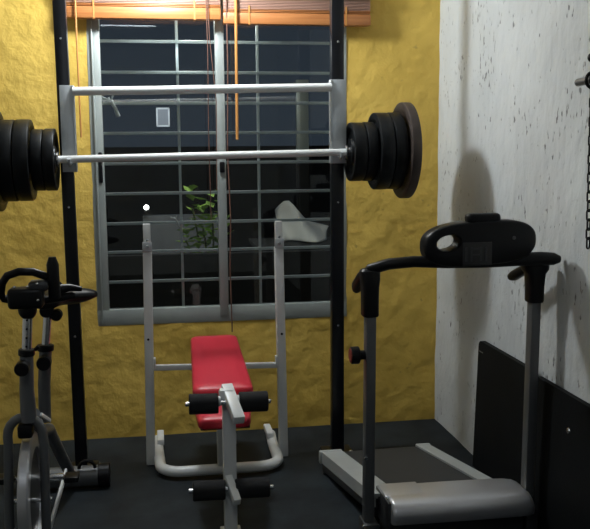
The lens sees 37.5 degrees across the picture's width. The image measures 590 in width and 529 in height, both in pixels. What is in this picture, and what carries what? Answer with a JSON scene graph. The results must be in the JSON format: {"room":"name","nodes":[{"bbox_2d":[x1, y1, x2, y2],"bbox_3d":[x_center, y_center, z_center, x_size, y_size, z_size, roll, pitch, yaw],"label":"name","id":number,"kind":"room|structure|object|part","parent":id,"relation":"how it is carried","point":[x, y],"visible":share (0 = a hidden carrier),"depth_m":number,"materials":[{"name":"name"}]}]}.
{"room":"home gym","nodes":[
{"label":"home gym","id":0,"kind":"room"},
{"bbox_2d":[0,0,439,444],"bbox_3d":[-0.906,-0.437,4.452,3.431,2.720,0.062,-2,8,-9],"label":"wall","id":1,"kind":"structure","parent":0,"point":[393,60],"depth_m":4.59,"materials":[{"name":"yellow paint"}]},
{"bbox_2d":[86,0,346,325],"bbox_3d":[-0.381,-0.572,4.508,1.320,1.757,0.072,-2,8,-9],"label":"window","id":2,"kind":"structure","parent":1,"relation":"in","point":[107,316],"depth_m":4.51,"materials":[{"name":"grey metal"}]},
{"bbox_2d":[66,0,220,219],"bbox_3d":[-0.736,-0.809,4.336,0.756,1.184,0.080,-2,8,-9],"label":"window blind","id":3,"kind":"object","parent":2,"relation":"attached to","point":[177,10],"visible":0.97,"depth_m":4.27,"materials":[{"name":"orange wood"}]},
{"bbox_3d":[-0.741,-1.237,4.287,0.748,0.056,0.055,-2,8,-9],"label":"rail","id":4,"kind":"part","parent":3,"relation":"part of","materials":[{"name":"orange wood"}]},
{"bbox_3d":[-0.434,-0.798,4.363,0.008,1.151,0.019,-2,8,-9],"label":"lift cord","id":5,"kind":"part","parent":3,"relation":"part of","materials":[{"name":"fabric"}]},
{"bbox_3d":[-0.413,-0.873,4.356,0.041,1.001,0.011,-5,9,-28],"label":"lift cord","id":6,"kind":"part","parent":3,"relation":"part of","materials":[{"name":"fabric"}]},
{"bbox_2d":[100,21,214,85],"bbox_3d":[-0.702,-1.080,4.457,0.573,0.321,0.024,-2,8,-9],"label":"security grille","id":7,"kind":"object","parent":2,"relation":"attached to","point":[176,41],"depth_m":4.46,"materials":[{"name":"white metal"}]},
{"bbox_2d":[103,94,215,152],"bbox_3d":[-0.700,-0.729,4.503,0.573,0.297,0.024,-2,8,-9],"label":"security grille","id":8,"kind":"object","parent":2,"relation":"attached to","point":[178,103],"depth_m":4.50,"materials":[{"name":"white metal"}]},
{"bbox_2d":[102,95,119,116],"bbox_3d":[-0.939,-0.809,4.434,0.095,0.116,0.031,-2,8,-9],"label":"tie","id":9,"kind":"object","parent":8,"relation":"attached to","point":[110,101],"visible":0.98,"depth_m":4.42,"materials":[{"name":"white"}]},
{"bbox_2d":[105,160,218,305],"bbox_3d":[-0.693,-0.160,4.578,0.571,0.767,0.024,-2,8,-9],"label":"security grille","id":10,"kind":"object","parent":2,"relation":"attached to","point":[179,163],"depth_m":4.57,"materials":[{"name":"white metal"}]},
{"bbox_2d":[170,215,179,227],"bbox_3d":[-0.628,-0.225,4.560,0.053,0.064,0.020,-2,8,-9],"label":"tie","id":11,"kind":"object","parent":10,"relation":"attached to","point":[174,218],"visible":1,"depth_m":4.55,"materials":[{"name":"white"}]},
{"bbox_2d":[156,108,169,126],"bbox_3d":[-0.676,-0.754,4.452,0.068,0.096,0.003,-2,8,-9],"label":"window sticker","id":12,"kind":"object","parent":2,"relation":"attached to","point":[162,114],"visible":1,"depth_m":4.45,"materials":[{"name":"grey paper"}]},
{"bbox_2d":[224,25,329,83],"bbox_3d":[-0.094,-1.097,4.554,0.556,0.295,0.024,-2,8,-9],"label":"security grille","id":13,"kind":"object","parent":2,"relation":"attached to","point":[257,72],"depth_m":4.54,"materials":[{"name":"white metal"}]},
{"bbox_2d":[225,93,328,150],"bbox_3d":[-0.095,-0.753,4.599,0.550,0.296,0.024,-2,8,-9],"label":"security grille","id":14,"kind":"object","parent":2,"relation":"attached to","point":[258,132],"depth_m":4.59,"materials":[{"name":"white metal"}]},
{"bbox_2d":[226,158,329,302],"bbox_3d":[-0.087,-0.182,4.674,0.553,0.772,0.024,-2,8,-9],"label":"security grille","id":15,"kind":"object","parent":2,"relation":"attached to","point":[258,162],"depth_m":4.65,"materials":[{"name":"white metal"}]},
{"bbox_2d":[222,0,370,331],"bbox_3d":[0.020,-0.526,4.503,0.764,1.767,0.085,-2,8,-9],"label":"window blind","id":16,"kind":"object","parent":2,"relation":"attached to","point":[235,12],"visible":1,"depth_m":4.39,"materials":[{"name":"orange wood"}]},
{"bbox_3d":[-0.337,-0.500,4.451,0.017,1.734,0.066,-2,8,-9],"label":"lift cord","id":17,"kind":"part","parent":16,"relation":"part of","materials":[{"name":"fabric"}]},
{"bbox_3d":[0.011,-1.244,4.419,0.756,0.056,0.055,-2,8,-9],"label":"rail","id":18,"kind":"part","parent":16,"relation":"part of","materials":[{"name":"orange wood"}]},
{"bbox_2d":[0,419,537,528],"bbox_3d":[-0.412,1.355,1.609,3.711,0.100,6.435,-2,8,-9],"label":"floor","id":19,"kind":"structure","parent":0,"point":[137,496],"depth_m":3.94,"materials":[{"name":"black rubber"}]},
{"bbox_2d":[0,257,110,528],"bbox_3d":[-0.979,0.500,3.356,0.443,1.150,1.080,-2,8,-9],"label":"exercise bike","id":20,"kind":"object","parent":19,"relation":"on","point":[34,479],"visible":1,"depth_m":2.98,"materials":[{"name":"grey paint"}]},
{"bbox_3d":[-0.914,0.345,2.920,0.048,0.048,0.075,-2,8,-9],"label":"adjustment knob","id":21,"kind":"part","parent":20,"relation":"part of","materials":[{"name":"black plastic"}]},
{"bbox_3d":[-0.907,0.228,2.947,0.044,0.137,0.034,-2,8,-9],"label":"handlebar post","id":22,"kind":"part","parent":20,"relation":"part of","materials":[{"name":"silver metal"}]},
{"bbox_2d":[28,279,48,291],"bbox_3d":[-0.863,0.071,2.928,0.065,0.035,0.070,-2,8,-9],"label":"hood","id":23,"kind":"object","parent":20,"relation":"attached to","point":[38,285],"depth_m":2.90,"materials":[{"name":"grey plastic"}]},
{"bbox_3d":[-0.958,0.372,3.327,0.054,0.054,0.075,-2,8,-9],"label":"adjustment knob","id":24,"kind":"part","parent":20,"relation":"part of","materials":[{"name":"black plastic"}]},
{"bbox_3d":[-0.960,0.231,3.367,0.051,0.183,0.032,-2,8,-9],"label":"seat post","id":25,"kind":"part","parent":20,"relation":"part of","materials":[{"name":"silver metal"}]},
{"bbox_3d":[-0.960,0.735,3.444,0.067,0.577,0.830,-1,8,-6],"label":"frame","id":26,"kind":"part","parent":20,"relation":"part of","materials":[{"name":"grey paint"}]},
{"bbox_3d":[-0.928,0.889,3.877,0.086,0.044,0.015,-2,8,-9],"label":"transport handle","id":27,"kind":"part","parent":20,"relation":"part of","materials":[{"name":"black plastic"}]},
{"bbox_2d":[52,0,352,465],"bbox_3d":[-0.411,-0.388,4.050,1.393,2.716,0.191,-2,8,-9],"label":"rack","id":28,"kind":"object","parent":19,"relation":"on","point":[336,87],"visible":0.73,"depth_m":4.05,"materials":[{"name":"black metal"}]},
{"bbox_3d":[-1.016,0.968,4.149,0.150,0.012,0.150,-2,8,-9],"label":"plate","id":29,"kind":"part","parent":28,"relation":"part of","materials":[{"name":"black metal"}]},
{"bbox_2d":[55,144,350,167],"bbox_3d":[-0.470,-0.496,3.970,2.046,0.093,0.072,-2,8,-9],"label":"barbell","id":30,"kind":"object","parent":28,"relation":"on","point":[347,150],"visible":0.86,"depth_m":3.97,"materials":[{"name":"silver metal"}]},
{"bbox_2d":[0,112,7,210],"bbox_3d":[-1.325,-0.456,3.837,0.060,0.444,0.444,-2,8,-9],"label":"weight plate","id":31,"kind":"object","parent":30,"relation":"on","point":[3,204],"visible":0.23,"depth_m":3.87,"materials":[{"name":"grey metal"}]},
{"bbox_2d":[0,120,19,201],"bbox_3d":[-1.261,-0.459,3.847,0.064,0.360,0.360,-2,8,-9],"label":"weight plate","id":32,"kind":"object","parent":30,"relation":"on","point":[7,188],"visible":0.64,"depth_m":3.70,"materials":[{"name":"black rubber"}]},
{"bbox_2d":[12,119,37,200],"bbox_3d":[-1.195,-0.462,3.857,0.064,0.360,0.360,-2,8,-9],"label":"weight plate","id":33,"kind":"object","parent":30,"relation":"on","point":[22,128],"visible":0.71,"depth_m":3.71,"materials":[{"name":"black rubber"}]},
{"bbox_2d":[29,129,45,190],"bbox_3d":[-1.137,-0.465,3.866,0.050,0.272,0.272,-2,8,-9],"label":"weight plate","id":34,"kind":"object","parent":30,"relation":"on","point":[35,143],"visible":0.75,"depth_m":3.75,"materials":[{"name":"black rubber"}]},
{"bbox_2d":[42,128,59,190],"bbox_3d":[-1.086,-0.467,3.874,0.048,0.276,0.276,-2,8,-9],"label":"weight plate","id":35,"kind":"object","parent":30,"relation":"on","point":[50,144],"visible":0.92,"depth_m":3.77,"materials":[{"name":"black rubber"}]},
{"bbox_2d":[344,122,367,180],"bbox_3d":[0.283,-0.529,4.088,0.060,0.274,0.274,-2,8,-9],"label":"weight plate","id":36,"kind":"object","parent":30,"relation":"on","point":[355,167],"visible":0.92,"depth_m":4.00,"materials":[{"name":"black rubber"}]},
{"bbox_2d":[362,122,378,180],"bbox_3d":[0.340,-0.532,4.097,0.050,0.276,0.276,-2,8,-9],"label":"weight plate","id":37,"kind":"object","parent":30,"relation":"on","point":[371,130],"visible":0.57,"depth_m":3.98,"materials":[{"name":"black rubber"}]},
{"bbox_2d":[368,113,395,189],"bbox_3d":[0.398,-0.535,4.106,0.064,0.360,0.360,-2,8,-9],"label":"weight plate","id":38,"kind":"object","parent":30,"relation":"on","point":[383,122],"visible":0.73,"depth_m":3.96,"materials":[{"name":"black rubber"}]},
{"bbox_2d":[387,112,408,188],"bbox_3d":[0.461,-0.538,4.116,0.056,0.360,0.360,-2,8,-9],"label":"weight plate","id":39,"kind":"object","parent":30,"relation":"on","point":[401,135],"visible":0.45,"depth_m":3.96,"materials":[{"name":"black rubber"}]},
{"bbox_2d":[393,102,421,197],"bbox_3d":[0.517,-0.540,4.125,0.044,0.452,0.452,-2,8,-9],"label":"weight plate","id":40,"kind":"object","parent":30,"relation":"on","point":[407,110],"visible":0.55,"depth_m":3.96,"materials":[{"name":"metal"}]},
{"bbox_3d":[0.211,0.932,4.344,0.150,0.012,0.150,-2,8,-9],"label":"plate","id":41,"kind":"part","parent":28,"relation":"part of","materials":[{"name":"black metal"}]},
{"bbox_2d":[142,221,287,528],"bbox_3d":[-0.324,0.425,3.823,0.689,1.165,1.260,-2,8,-9],"label":"weight bench","id":42,"kind":"object","parent":19,"relation":"on","point":[223,399],"visible":1,"depth_m":4.00,"materials":[{"name":"white metal"}]},
{"bbox_3d":[-0.693,0.449,4.134,0.056,1.038,0.042,-2,8,-9],"label":"post","id":43,"kind":"part","parent":42,"relation":"part of","materials":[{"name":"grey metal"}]},
{"bbox_3d":[-0.341,0.747,4.018,0.040,0.366,0.055,-2,8,-9],"label":"leg","id":44,"kind":"part","parent":42,"relation":"part of","materials":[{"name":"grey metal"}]},
{"bbox_3d":[-0.358,0.466,4.046,0.262,0.148,0.638,-2,8,-9],"label":"backrest","id":45,"kind":"part","parent":42,"relation":"part of","materials":[{"name":"red leather"}]},
{"bbox_3d":[-0.294,0.608,3.599,0.250,0.067,0.271,-2,8,-9],"label":"seat","id":46,"kind":"part","parent":42,"relation":"part of","materials":[{"name":"red leather"}]},
{"bbox_3d":[-0.256,0.788,3.412,0.050,0.550,0.050,-2,8,-9],"label":"leg","id":47,"kind":"part","parent":42,"relation":"part of","materials":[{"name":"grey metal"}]},
{"bbox_3d":[-0.240,0.867,3.348,0.030,0.085,0.124,-3,8,-21],"label":"roller arm","id":48,"kind":"part","parent":42,"relation":"part of","materials":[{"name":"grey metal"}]},
{"bbox_3d":[-0.237,0.528,3.304,0.044,0.114,0.186,-3,8,-20],"label":"roller arm","id":49,"kind":"part","parent":42,"relation":"part of","materials":[{"name":"white metal"}]},
{"bbox_3d":[-0.068,0.430,4.233,0.055,1.037,0.042,-2,8,-9],"label":"post","id":50,"kind":"part","parent":42,"relation":"part of","materials":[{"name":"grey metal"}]},
{"bbox_2d":[319,212,560,528],"bbox_3d":[0.544,0.389,3.656,0.795,1.264,0.890,-2,8,-9],"label":"treadmill","id":51,"kind":"object","parent":19,"relation":"on","point":[422,486],"visible":1,"depth_m":3.31,"materials":[{"name":"silver metal"}]},
{"bbox_3d":[0.264,0.913,3.747,0.098,0.126,0.713,-2,8,-15],"label":"rail","id":52,"kind":"part","parent":51,"relation":"part of","materials":[{"name":"silver metal"}]},
{"bbox_3d":[0.237,0.338,3.249,0.060,0.066,0.066,-2,8,-9],"label":"adjustment knob","id":53,"kind":"part","parent":51,"relation":"part of","materials":[{"name":"black plastic"}]},
{"bbox_3d":[0.280,0.568,3.286,0.045,0.970,0.050,-2,8,-9],"label":"post","id":54,"kind":"part","parent":51,"relation":"part of","materials":[{"name":"grey metal"}]},
{"bbox_2d":[376,482,422,528],"bbox_3d":[0.417,0.942,3.388,0.162,0.130,0.190,-2,8,-9],"label":"hood","id":55,"kind":"object","parent":51,"relation":"attached to","point":[390,497],"depth_m":3.33,"materials":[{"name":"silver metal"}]},
{"bbox_3d":[0.614,1.002,3.438,0.530,0.100,0.180,-2,8,-9],"label":"frame","id":56,"kind":"part","parent":51,"relation":"part of","materials":[{"name":"grey plastic"}]},
{"bbox_3d":[0.704,0.896,3.816,0.062,0.130,0.710,-2,8,-15],"label":"rail","id":57,"kind":"part","parent":51,"relation":"part of","materials":[{"name":"silver metal"}]},
{"bbox_2d":[388,478,534,525],"bbox_3d":[0.634,0.918,3.409,0.577,0.090,0.245,-2,8,-9],"label":"hood","id":58,"kind":"object","parent":51,"relation":"attached to","point":[477,499],"depth_m":3.32,"materials":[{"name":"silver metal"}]},
{"bbox_3d":[0.668,-0.039,3.187,0.112,0.086,0.004,-2,8,-9],"label":"console plate","id":59,"kind":"part","parent":51,"relation":"part of","materials":[{"name":"black plastic"}]},
{"bbox_3d":[0.917,0.549,3.387,0.048,0.970,0.050,-2,8,-9],"label":"post","id":60,"kind":"part","parent":51,"relation":"part of","materials":[{"name":"grey metal"}]},
{"bbox_2d":[472,341,524,484],"bbox_3d":[0.910,0.692,3.818,0.042,0.610,0.590,-2,8,-9],"label":"panel","id":61,"kind":"object","parent":19,"relation":"on","point":[498,426],"visible":0.87,"depth_m":3.83,"materials":[{"name":"grey"}]},
{"bbox_2d":[533,376,589,528],"bbox_3d":[1.067,0.820,2.882,0.034,0.598,1.295,-2,8,-9],"label":"panel","id":62,"kind":"object","parent":19,"relation":"on","point":[561,500],"visible":0.86,"depth_m":3.25,"materials":[{"name":"black rubber"}]},
{"bbox_2d":[435,0,589,454],"bbox_3d":[1.328,-0.102,1.753,0.166,2.720,6.235,-2,8,-9],"label":"wall","id":63,"kind":"structure","parent":0,"point":[513,128],"depth_m":3.72,"materials":[{"name":"white paint"}]},
{"bbox_2d":[574,77,588,85],"bbox_3d":[1.041,-0.608,2.756,0.070,0.070,0.520,-2,8,-9],"label":"wall bar","id":64,"kind":"object","parent":63,"relation":"attached to","point":[580,81],"visible":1,"depth_m":2.97,"materials":[{"name":"grey paint"}]},
{"bbox_2d":[584,72,589,248],"bbox_3d":[0.998,-0.349,2.936,0.061,0.600,0.027,0,8,6],"label":"chain","id":65,"kind":"object","parent":64,"relation":"hanging from","point":[588,73],"visible":1,"depth_m":2.94,"materials":[{"name":"black metal"}]},
{"label":"outside","id":66,"kind":"structure","parent":0,"visible":0},
{"bbox_3d":[-0.797,0.486,8.310,12.000,0.100,7.000,-2,8,-9],"label":"ground","id":67,"kind":"structure","parent":66,"visible":0},
{"bbox_2d":[143,214,217,253],"bbox_3d":[-0.917,0.095,7.075,0.600,1.000,0.120,-2,8,-9],"label":"wall","id":68,"kind":"structure","parent":67,"relation":"on","point":[163,236],"depth_m":6.96,"materials":[{"name":"paint"}]},
{"bbox_2d":[177,184,233,252],"bbox_3d":[-0.573,0.129,5.592,0.380,1.294,0.291,-2,8,-9],"label":"leafy plant","id":69,"kind":"object","parent":67,"relation":"on","point":[203,207],"visible":0.29,"depth_m":5.51,"materials":[{"name":"green plant"}]},
{"bbox_3d":[-0.585,0.048,5.575,0.235,0.823,0.103,0,8,1],"label":"stem","id":70,"kind":"part","parent":69,"relation":"part of","materials":[{"name":"green plant"}]},
{"bbox_2d":[104,145,329,254],"bbox_3d":[-1.170,-0.611,10.456,9.000,1.600,0.150,-2,8,-9],"label":"wall","id":71,"kind":"structure","parent":67,"relation":"on","point":[281,176],"depth_m":10.34,"materials":[{"name":"black paint"}]},
{"bbox_2d":[108,249,329,307],"bbox_3d":[-0.472,0.377,5.284,2.200,0.900,0.080,-2,8,-9],"label":"wall","id":72,"kind":"structure","parent":67,"relation":"on","point":[296,262],"depth_m":5.21,"materials":[{"name":"black paint"}]},
{"bbox_2d":[249,236,329,250],"bbox_3d":[0.041,0.238,6.493,0.700,0.830,0.620,-2,8,-9],"label":"table","id":73,"kind":"object","parent":67,"relation":"on","point":[265,242],"visible":0.2,"depth_m":6.29,"materials":[{"name":"grey"}]},
{"bbox_2d":[275,201,327,242],"bbox_3d":[0.082,-0.327,6.431,0.405,0.286,0.449,-2,8,-9],"label":"tarpaulin","id":74,"kind":"object","parent":73,"relation":"on","point":[306,231],"visible":0.89,"depth_m":6.43,"materials":[{"name":"white fabric"}]},
{"bbox_2d":[276,80,308,217],"bbox_3d":[-0.508,-0.409,6.810,1.253,2.040,0.050,-2,8,-9],"label":"frame","id":75,"kind":"object","parent":67,"relation":"on","point":[302,111],"visible":0.42,"depth_m":6.81,"materials":[{"name":"black paint"}]},
{"bbox_3d":[0.056,-1.129,6.808,0.096,0.620,0.050,-2,8,-9],"label":"post","id":76,"kind":"part","parent":75,"relation":"part of","materials":[{"name":"grey metal"}]},
{"bbox_3d":[0.066,-0.118,6.941,0.096,1.420,0.050,-2,8,-9],"label":"post","id":77,"kind":"part","parent":75,"relation":"part of","materials":[{"name":"black paint"}]}
]}

